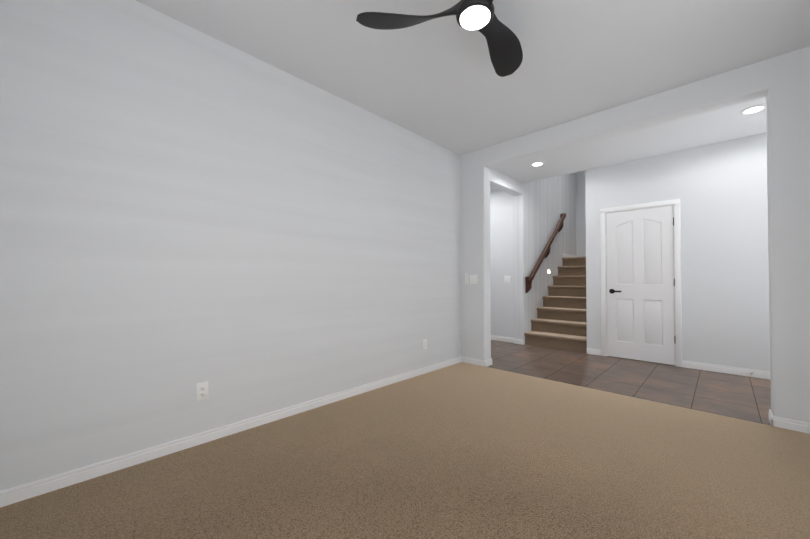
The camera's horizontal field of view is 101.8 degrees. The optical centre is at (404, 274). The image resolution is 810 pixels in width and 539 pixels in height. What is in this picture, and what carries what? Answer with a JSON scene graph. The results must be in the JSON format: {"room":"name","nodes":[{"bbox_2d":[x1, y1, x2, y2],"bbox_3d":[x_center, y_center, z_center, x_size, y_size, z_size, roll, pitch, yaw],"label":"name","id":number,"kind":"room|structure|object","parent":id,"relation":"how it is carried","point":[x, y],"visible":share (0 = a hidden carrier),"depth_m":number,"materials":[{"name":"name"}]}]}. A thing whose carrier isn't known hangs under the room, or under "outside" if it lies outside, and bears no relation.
{"room":"empty living room","nodes":[
{"label":"empty living room","id":0,"kind":"room"},
{"bbox_2d":[0,0,461,490],"bbox_3d":[-0.796,-0.317,2.864,0.150,2.900,4.620,-1,-1,44],"label":"wall","id":1,"kind":"structure","parent":0,"point":[185,209],"depth_m":2.11,"materials":[{"name":"paint"}]},
{"bbox_2d":[196,382,208,400],"bbox_3d":[-1.336,0.771,2.174,0.008,0.115,0.070,-1,-1,44],"label":"electrical outlet","id":2,"kind":"object","parent":1,"relation":"attached to","point":[202,391],"visible":1,"depth_m":2.17,"materials":[{"name":"white plastic"}]},
{"bbox_2d":[0,356,461,507],"bbox_3d":[-0.744,1.090,2.780,0.013,0.085,4.300,-1,-1,44],"label":"baseboard","id":3,"kind":"structure","parent":1,"relation":"attached to","point":[38,487],"depth_m":2.07,"materials":[{"name":"white paint"}]},
{"bbox_2d":[423,339,426,349],"bbox_3d":[0.229,0.806,3.797,0.008,0.115,0.070,-1,-1,44],"label":"electrical outlet","id":4,"kind":"object","parent":1,"relation":"attached to","point":[424,344],"visible":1,"depth_m":3.79,"materials":[{"name":"white plastic"}]},
{"bbox_2d":[0,362,809,538],"bbox_3d":[0.384,1.125,1.690,3.150,0.042,4.300,-1,-1,44],"label":"floor carpet","id":5,"kind":"object","parent":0,"point":[462,450],"visible":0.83,"depth_m":1.79,"materials":[{"name":"beige carpet"}]},
{"bbox_2d":[135,0,809,154],"bbox_3d":[0.332,-1.704,1.678,3.450,0.160,4.450,-1,-1,44],"label":"ceiling","id":6,"kind":"structure","parent":0,"point":[440,81],"depth_m":2.37,"materials":[{"name":"paint"}]},
{"bbox_2d":[356,0,522,76],"bbox_3d":[0.475,-1.490,1.804,1.120,0.265,1.071,-1,-1,44],"label":"ceiling fan","id":7,"kind":"object","parent":6,"relation":"hanging from","point":[505,49],"visible":1,"depth_m":1.84,"materials":[{"name":"black plastic"}]},
{"bbox_2d":[490,168,576,344],"bbox_3d":[2.500,-1.067,6.191,0.171,4.500,4.230,-1,-1,44],"label":"wall","id":8,"kind":"structure","parent":0,"point":[541,206],"depth_m":5.91,"materials":[{"name":"paint"}]},
{"bbox_2d":[525,213,565,292],"bbox_3d":[2.650,-0.472,6.145,0.095,1.595,1.854,-1,-1,44],"label":"handrail","id":9,"kind":"object","parent":8,"relation":"attached to","point":[543,255],"visible":1,"depth_m":5.97,"materials":[{"name":"brown wood"}]},
{"bbox_2d":[563,254,576,257],"bbox_3d":[3.615,-0.390,7.205,0.013,0.085,0.908,-1,-1,44],"label":"baseboard","id":10,"kind":"structure","parent":8,"relation":"attached to","point":[566,255],"depth_m":7.10,"materials":[{"name":"white paint"}]},
{"bbox_2d":[576,171,585,256],"bbox_3d":[4.320,-1.051,7.271,0.950,4.500,0.150,-1,-1,44],"label":"wall","id":11,"kind":"structure","parent":0,"point":[580,217],"depth_m":7.48,"materials":[{"name":"paint"}]},
{"bbox_2d":[490,97,765,189],"bbox_3d":[1.938,-1.647,4.530,6.700,0.190,1.545,-1,-1,44],"label":"ceiling","id":12,"kind":"structure","parent":0,"point":[719,125],"depth_m":3.90,"materials":[{"name":"paint"}]},
{"bbox_2d":[531,162,543,166],"bbox_3d":[1.857,-1.546,4.617,0.180,0.008,0.180,-1,-1,44],"label":"recessed light","id":13,"kind":"object","parent":12,"relation":"in","point":[535,164],"visible":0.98,"depth_m":4.62,"materials":[{"name":"white paint"}]},
{"bbox_2d":[740,105,765,114],"bbox_3d":[3.319,-1.568,3.137,0.180,0.008,0.180,-1,-1,44],"label":"recessed light","id":14,"kind":"object","parent":12,"relation":"in","point":[753,109],"visible":0.96,"depth_m":3.13,"materials":[{"name":"white paint"}]},
{"bbox_2d":[488,340,770,424],"bbox_3d":[1.895,1.172,4.443,6.700,0.030,1.760,-1,-1,44],"label":"floor","id":15,"kind":"structure","parent":0,"point":[746,398],"depth_m":3.59,"materials":[{"name":"brown tile"}]},
{"bbox_2d":[524,257,586,352],"bbox_3d":[3.300,0.410,6.191,0.946,1.546,2.785,-1,-1,44],"label":"stair","id":16,"kind":"structure","parent":15,"relation":"on","point":[559,322],"depth_m":5.65,"materials":[{"name":"carpet"}]},
{"bbox_2d":[490,133,769,371],"bbox_3d":[2.535,-0.188,5.127,6.700,2.710,0.175,-1,-1,44],"label":"wall","id":17,"kind":"structure","parent":0,"point":[721,191],"depth_m":3.97,"materials":[{"name":"paint"}]},
{"bbox_2d":[491,335,523,344],"bbox_3d":[1.063,1.144,6.404,2.580,0.085,0.053,-1,-1,44],"label":"baseboard","id":18,"kind":"structure","parent":17,"relation":"attached to","point":[503,339],"depth_m":5.73,"materials":[{"name":"white paint"}]},
{"bbox_2d":[504,276,510,282],"bbox_3d":[1.787,0.082,5.752,0.116,0.115,0.010,-1,-1,44],"label":"light switch","id":19,"kind":"object","parent":17,"relation":"attached to","point":[507,279],"visible":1,"depth_m":5.75,"materials":[{"name":"white plastic"}]},
{"bbox_2d":[587,348,600,355],"bbox_3d":[2.743,1.120,4.777,0.198,0.085,0.013,-1,-1,44],"label":"baseboard","id":20,"kind":"structure","parent":17,"relation":"attached to","point":[593,351],"depth_m":4.77,"materials":[{"name":"white paint"}]},
{"bbox_2d":[606,205,674,364],"bbox_3d":[3.129,0.135,4.420,0.744,2.023,0.085,-1,-1,44],"label":"door","id":21,"kind":"structure","parent":17,"relation":"in","point":[640,282],"depth_m":4.40,"materials":[{"name":"white paint"}]},
{"bbox_2d":[600,199,681,366],"bbox_3d":[3.156,0.106,4.449,0.886,2.103,0.102,-1,-1,44],"label":"door frame","id":22,"kind":"structure","parent":17,"relation":"attached to","point":[677,266],"depth_m":4.22,"materials":[{"name":"white paint"}]},
{"bbox_2d":[682,360,770,379],"bbox_3d":[4.126,1.100,3.442,1.898,0.085,0.013,-1,-1,44],"label":"baseboard","id":23,"kind":"structure","parent":17,"relation":"attached to","point":[726,369],"depth_m":3.82,"materials":[{"name":"white paint"}]},
{"bbox_2d":[461,46,809,422],"bbox_3d":[1.936,-0.290,3.320,3.150,2.860,0.171,-1,-1,44],"label":"wall","id":24,"kind":"structure","parent":0,"point":[788,135],"depth_m":2.47,"materials":[{"name":"paint"}]},
{"bbox_2d":[465,273,468,283],"bbox_3d":[0.804,0.055,4.277,0.054,0.140,0.018,-1,-1,44],"label":"light switch","id":25,"kind":"object","parent":24,"relation":"attached to","point":[466,278],"visible":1,"depth_m":4.27,"materials":[{"name":"white plastic"}]},
{"bbox_2d":[470,275,477,283],"bbox_3d":[0.877,0.064,4.211,0.116,0.115,0.010,-1,-1,44],"label":"light switch","id":26,"kind":"object","parent":24,"relation":"attached to","point":[473,279],"visible":1,"depth_m":4.21,"materials":[{"name":"white plastic"}]},
{"bbox_2d":[462,356,491,366],"bbox_3d":[0.927,1.112,4.266,0.353,0.085,0.187,-1,-1,44],"label":"baseboard","id":27,"kind":"structure","parent":24,"relation":"attached to","point":[485,363],"depth_m":4.17,"materials":[{"name":"white paint"}]},
{"bbox_2d":[768,409,809,433],"bbox_3d":[2.914,1.083,2.349,0.423,0.085,0.187,-1,-1,44],"label":"baseboard","id":28,"kind":"structure","parent":24,"relation":"attached to","point":[790,424],"depth_m":2.37,"materials":[{"name":"white paint"}]}
]}

